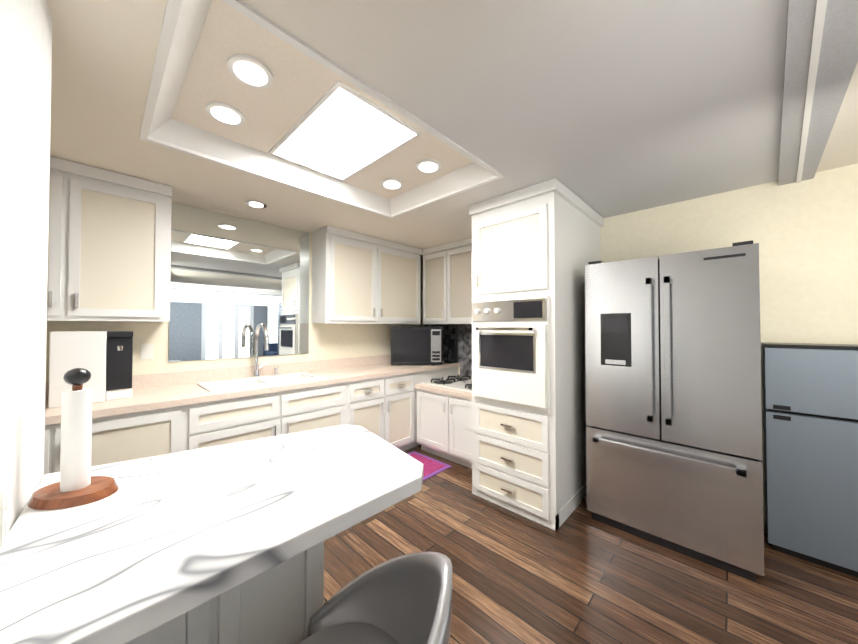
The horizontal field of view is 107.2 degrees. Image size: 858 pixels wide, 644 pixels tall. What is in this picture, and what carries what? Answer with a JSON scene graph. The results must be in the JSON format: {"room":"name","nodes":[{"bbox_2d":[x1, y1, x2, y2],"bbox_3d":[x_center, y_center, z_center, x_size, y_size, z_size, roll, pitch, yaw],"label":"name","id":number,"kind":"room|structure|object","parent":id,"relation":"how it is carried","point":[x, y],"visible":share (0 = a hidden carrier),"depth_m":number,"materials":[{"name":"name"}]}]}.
{"room":"kitchen","nodes":[
{"label":"kitchen","id":0,"kind":"room"},
{"bbox_2d":[0,0,51,530],"bbox_3d":[-0.193,-0.039,-0.198,3.135,2.750,0.321,-1,-1,44],"label":"wall","id":1,"kind":"structure","parent":0,"point":[25,63],"depth_m":0.58,"materials":[{"name":"white paint"}]},
{"bbox_2d":[0,481,9,548],"bbox_3d":[-0.901,0.406,0.671,0.070,0.114,0.009,-1,-1,44],"label":"outlet","id":2,"kind":"object","parent":1,"relation":"attached to","point":[4,507],"visible":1,"depth_m":0.66,"materials":[{"name":"white plastic"}]},
{"bbox_2d":[45,201,422,381],"bbox_3d":[-1.703,0.009,2.861,0.150,2.750,4.810,-1,-1,44],"label":"wall","id":3,"kind":"structure","parent":0,"point":[332,341],"depth_m":2.93,"materials":[{"name":"beige paint"}]},
{"bbox_2d":[47,156,86,320],"bbox_3d":[-2.400,-0.479,1.801,0.314,0.940,0.565,-1,-1,44],"label":"upper cabinet","id":4,"kind":"object","parent":3,"relation":"attached to","point":[67,179],"depth_m":1.86,"materials":[{"name":"white wood"}]},
{"bbox_2d":[83,165,171,321],"bbox_3d":[-2.099,-0.474,2.115,0.314,0.940,0.545,-1,-1,44],"label":"upper cabinet","id":5,"kind":"object","parent":3,"relation":"attached to","point":[109,246],"depth_m":2.04,"materials":[{"name":"white wood"}]},
{"bbox_2d":[140,344,152,359],"bbox_3d":[-2.089,0.218,2.341,0.007,0.115,0.070,-1,-1,44],"label":"outlet","id":6,"kind":"object","parent":3,"relation":"attached to","point":[146,352],"visible":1,"depth_m":2.34,"materials":[{"name":"white plastic"}]},
{"bbox_2d":[45,355,390,406],"bbox_3d":[-1.458,0.495,2.629,0.505,0.210,4.486,-1,-1,44],"label":"backsplash","id":7,"kind":"structure","parent":3,"relation":"attached to","point":[244,377],"depth_m":2.68,"materials":[{"name":"beige stone"}]},
{"bbox_2d":[168,202,308,361],"bbox_3d":[-1.616,-0.304,2.838,0.010,1.235,1.110,-1,-1,44],"label":"mirror","id":8,"kind":"object","parent":3,"relation":"attached to","point":[235,281],"visible":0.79,"depth_m":2.75,"materials":[{"name":"clear glass"}]},
{"bbox_2d":[311,226,382,323],"bbox_3d":[-0.873,-0.454,3.392,0.314,0.940,0.655,-1,-1,44],"label":"upper cabinet","id":9,"kind":"object","parent":3,"relation":"attached to","point":[357,278],"depth_m":3.23,"materials":[{"name":"white wood"}]},
{"bbox_2d":[383,240,421,323],"bbox_3d":[-0.468,-0.447,3.814,0.314,0.940,0.755,-1,-1,44],"label":"upper cabinet","id":10,"kind":"object","parent":3,"relation":"attached to","point":[401,263],"depth_m":3.75,"materials":[{"name":"white wood"}]},
{"bbox_2d":[46,0,857,256],"bbox_3d":[0.736,-1.193,0.186,7.100,0.430,9.400,-1,-1,44],"label":"ceiling","id":11,"kind":"structure","parent":0,"point":[606,108],"depth_m":1.37,"materials":[{"name":"paint"}]},
{"bbox_2d":[139,0,205,143],"bbox_3d":[-1.042,-1.004,1.276,0.900,0.110,0.115,-1,-1,44],"label":"crown molding","id":12,"kind":"structure","parent":11,"relation":"attached to","point":[183,24],"depth_m":1.24,"materials":[{"name":"white"}]},
{"bbox_2d":[205,101,244,125],"bbox_3d":[-1.026,-1.048,1.597,0.169,0.015,0.169,-1,-1,38],"label":"recessed light","id":13,"kind":"object","parent":11,"relation":"in","point":[227,114],"depth_m":1.58,"materials":[{"name":"white"}]},
{"bbox_2d":[227,54,272,88],"bbox_3d":[-0.752,-1.052,1.334,0.169,0.015,0.169,-1,-1,35],"label":"recessed light","id":14,"kind":"object","parent":11,"relation":"in","point":[248,70],"depth_m":1.32,"materials":[{"name":"white"}]},
{"bbox_2d":[245,200,266,207],"bbox_3d":[-1.370,-0.933,2.508,0.149,0.015,0.149,-1,-1,38],"label":"recessed light","id":15,"kind":"object","parent":11,"relation":"in","point":[252,203],"depth_m":2.49,"materials":[{"name":"white"}]},
{"bbox_2d":[139,124,397,218],"bbox_3d":[-0.873,-0.990,2.191,0.115,0.110,1.670,-1,-1,44],"label":"crown molding","id":16,"kind":"structure","parent":11,"relation":"attached to","point":[217,149],"depth_m":2.03,"materials":[{"name":"white"}]},
{"bbox_2d":[179,0,503,183],"bbox_3d":[-0.135,-1.001,1.482,0.115,0.110,1.670,-1,-1,44],"label":"crown molding","id":17,"kind":"structure","parent":11,"relation":"attached to","point":[479,170],"depth_m":1.23,"materials":[{"name":"white wood"}]},
{"bbox_2d":[269,80,421,180],"bbox_3d":[-0.515,-1.067,1.855,0.820,0.050,0.520,-1,-1,44],"label":"skylight panel","id":18,"kind":"object","parent":11,"relation":"attached to","point":[340,127],"visible":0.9,"depth_m":1.81,"materials":[{"name":"white glass"}]},
{"bbox_2d":[381,178,402,189],"bbox_3d":[-0.278,-1.035,2.376,0.169,0.015,0.169,-1,-1,38],"label":"recessed light","id":19,"kind":"object","parent":11,"relation":"in","point":[388,183],"depth_m":2.36,"materials":[{"name":"white"}]},
{"bbox_2d":[416,159,440,172],"bbox_3d":[-0.004,-1.039,2.113,0.169,0.015,0.169,-1,-1,35],"label":"recessed light","id":20,"kind":"object","parent":11,"relation":"in","point":[424,165],"depth_m":2.09,"materials":[{"name":"white"}]},
{"bbox_2d":[391,169,483,215],"bbox_3d":[0.034,-0.986,2.397,0.900,0.110,0.115,-1,-1,44],"label":"crown molding","id":21,"kind":"structure","parent":11,"relation":"attached to","point":[453,181],"depth_m":2.39,"materials":[{"name":"white"}]},
{"bbox_2d":[778,0,857,185],"bbox_3d":[0.685,-0.952,0.480,0.424,0.042,4.660,-1,-1,44],"label":"header beam","id":22,"kind":"structure","parent":11,"relation":"attached to","point":[821,54],"depth_m":1.19,"materials":[{"name":"grey paint"}]},
{"bbox_2d":[324,445,857,643],"bbox_3d":[0.736,1.381,0.145,7.500,0.080,9.400,-1,-1,44],"label":"floor","id":23,"kind":"structure","parent":0,"point":[580,575],"depth_m":1.66,"materials":[{"name":"brown wood"}]},
{"bbox_2d":[44,403,215,474],"bbox_3d":[-2.082,0.944,1.872,0.644,0.850,1.220,-1,-1,44],"label":"base cabinet","id":24,"kind":"object","parent":23,"relation":"on","point":[156,414],"depth_m":1.85,"materials":[{"name":"white wood"}]},
{"bbox_2d":[45,383,219,426],"bbox_3d":[-2.292,0.495,1.651,0.656,0.040,1.920,-1,-1,44],"label":"countertop","id":25,"kind":"structure","parent":24,"relation":"on","point":[180,394],"depth_m":1.96,"materials":[{"name":"beige stone"}]},
{"bbox_2d":[48,331,132,407],"bbox_3d":[-2.081,0.268,1.965,0.300,0.420,0.340,-1,-1,44],"label":"coffee machine","id":26,"kind":"object","parent":25,"relation":"on","point":[105,358],"visible":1,"depth_m":1.87,"materials":[{"name":"white plastic"}]},
{"bbox_2d":[0,425,423,643],"bbox_3d":[-0.575,0.915,1.010,0.859,0.880,1.012,-1,-1,44],"label":"peninsula bar","id":27,"kind":"object","parent":23,"relation":"on","point":[221,544],"visible":1,"depth_m":0.78,"materials":[{"name":"white stone"}]},
{"bbox_2d":[28,368,118,509],"bbox_3d":[-0.963,0.299,0.864,0.173,0.345,0.168,-1,-1,44],"label":"paper towel holder","id":28,"kind":"object","parent":27,"relation":"on","point":[78,484],"visible":1,"depth_m":0.84,"materials":[{"name":"white paper"}]},
{"bbox_2d":[216,391,327,445],"bbox_3d":[-1.396,1.005,2.585,0.644,0.750,0.920,-1,-1,44],"label":"base cabinet","id":29,"kind":"object","parent":23,"relation":"on","point":[273,417],"depth_m":2.36,"materials":[{"name":"white wood"}]},
{"bbox_2d":[220,379,315,406],"bbox_3d":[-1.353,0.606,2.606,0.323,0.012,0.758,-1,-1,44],"label":"countertop","id":30,"kind":"structure","parent":29,"relation":"on","point":[301,392],"depth_m":2.35,"materials":[{"name":"beige stone"}]},
{"bbox_2d":[253,323,278,375],"bbox_3d":[-1.397,0.245,2.791,0.298,0.471,0.215,-1,-1,44],"label":"gooseneck faucet","id":31,"kind":"object","parent":30,"relation":"on","point":[256,343],"visible":1,"depth_m":2.80,"materials":[{"name":"silver metal"}]},
{"bbox_2d":[320,371,415,450],"bbox_3d":[-0.735,0.966,3.275,0.644,0.850,0.990,-1,-1,44],"label":"base cabinet","id":32,"kind":"object","parent":23,"relation":"on","point":[386,407],"depth_m":3.08,"materials":[{"name":"white wood"}]},
{"bbox_2d":[296,361,459,386],"bbox_3d":[-0.476,0.525,3.544,0.656,0.040,1.806,-1,-1,44],"label":"countertop","id":33,"kind":"structure","parent":32,"relation":"on","point":[370,370],"depth_m":3.19,"materials":[{"name":"beige stone"}]},
{"bbox_2d":[391,327,442,364],"bbox_3d":[-0.146,0.283,3.838,0.600,0.451,0.350,0,-1,-1],"label":"microwave","id":34,"kind":"object","parent":33,"relation":"on","point":[416,345],"visible":1,"depth_m":3.67,"materials":[{"name":"black plastic"}]},
{"bbox_2d":[444,334,457,363],"bbox_3d":[0.274,0.329,3.938,0.105,0.360,0.130,-1,-1,44],"label":"coffee maker","id":35,"kind":"object","parent":33,"relation":"on","point":[452,353],"visible":0.98,"depth_m":3.92,"materials":[{"name":"black plastic"}]},
{"bbox_2d":[298,552,451,643],"bbox_3d":[-0.228,0.983,0.795,0.572,0.743,0.577,-1,-1,44],"label":"tub chair","id":36,"kind":"object","parent":23,"relation":"on","point":[405,599],"visible":1,"depth_m":0.99,"materials":[{"name":"grey plastic"}]},
{"bbox_2d":[408,451,451,480],"bbox_3d":[-0.106,1.382,3.067,0.520,0.011,0.390,-1,-1,44],"label":"kitchen mat","id":37,"kind":"object","parent":23,"relation":"on","point":[432,467],"visible":0.46,"depth_m":3.04,"materials":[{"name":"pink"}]},
{"bbox_2d":[416,367,457,445],"bbox_3d":[-0.141,0.976,3.894,0.644,0.850,0.826,-1,-1,44],"label":"base cabinet","id":38,"kind":"object","parent":23,"relation":"on","point":[421,376],"depth_m":3.65,"materials":[{"name":"white wood"}]},
{"bbox_2d":[415,376,471,468],"bbox_3d":[0.451,1.032,3.341,0.941,0.720,0.802,-1,-1,44],"label":"base cabinet","id":39,"kind":"object","parent":23,"relation":"on","point":[444,422],"visible":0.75,"depth_m":3.11,"materials":[{"name":"white wood"}]},
{"bbox_2d":[421,374,471,392],"bbox_3d":[0.408,0.641,3.354,0.840,0.059,0.560,-1,-1,44],"label":"gas cooktop","id":40,"kind":"object","parent":39,"relation":"on","point":[457,382],"visible":0.62,"depth_m":3.36,"materials":[{"name":"white ceramic"}]},
{"bbox_2d":[469,178,603,530],"bbox_3d":[0.927,0.223,2.659,0.700,2.316,1.146,-1,-1,44],"label":"tall cabinet","id":41,"kind":"object","parent":23,"relation":"on","point":[536,248],"visible":1,"depth_m":2.28,"materials":[{"name":"white wood"}]},
{"bbox_2d":[585,240,763,581],"bbox_3d":[1.647,0.473,2.178,0.860,1.800,0.785,-1,-1,44],"label":"refrigerator","id":42,"kind":"object","parent":23,"relation":"on","point":[674,458],"visible":1,"depth_m":1.87,"materials":[{"name":"silver metal"}]},
{"bbox_2d":[761,342,857,576],"bbox_3d":[2.393,0.750,1.785,0.685,1.235,0.313,-1,-1,44],"label":"fridge","id":43,"kind":"object","parent":23,"relation":"on","point":[810,399],"visible":1,"depth_m":1.79,"materials":[{"name":"grey metal"}]},
{"bbox_2d":[423,164,857,524],"bbox_3d":[1.425,0.013,3.088,4.050,2.750,0.150,-1,-1,44],"label":"wall","id":44,"kind":"structure","parent":0,"point":[804,234],"depth_m":2.09,"materials":[{"name":"beige paint"}]},
{"bbox_2d":[422,246,441,323],"bbox_3d":[0.188,-0.445,3.955,0.466,0.940,0.314,-1,-1,44],"label":"upper cabinet","id":45,"kind":"object","parent":44,"relation":"attached to","point":[432,257],"depth_m":3.89,"materials":[{"name":"white wood"}]},
{"bbox_2d":[424,324,471,377],"bbox_3d":[0.498,0.352,3.859,1.576,0.653,0.010,-1,-1,44],"label":"tile backsplash","id":46,"kind":"structure","parent":44,"relation":"attached to","point":[463,332],"depth_m":3.93,"materials":[{"name":"black tile"}]},
{"bbox_2d":[442,238,469,323],"bbox_3d":[0.476,-0.449,3.680,0.530,0.940,0.314,-1,-1,44],"label":"upper cabinet","id":47,"kind":"object","parent":44,"relation":"attached to","point":[447,283],"depth_m":3.63,"materials":[{"name":"white wood"}]},
{"bbox_2d":[470,238,471,323],"bbox_3d":[0.775,-0.454,3.392,0.500,0.940,0.314,-1,-1,44],"label":"upper cabinet","id":48,"kind":"object","parent":44,"relation":"attached to","point":[470,238],"depth_m":3.49,"materials":[{"name":"white wood"}]}
]}

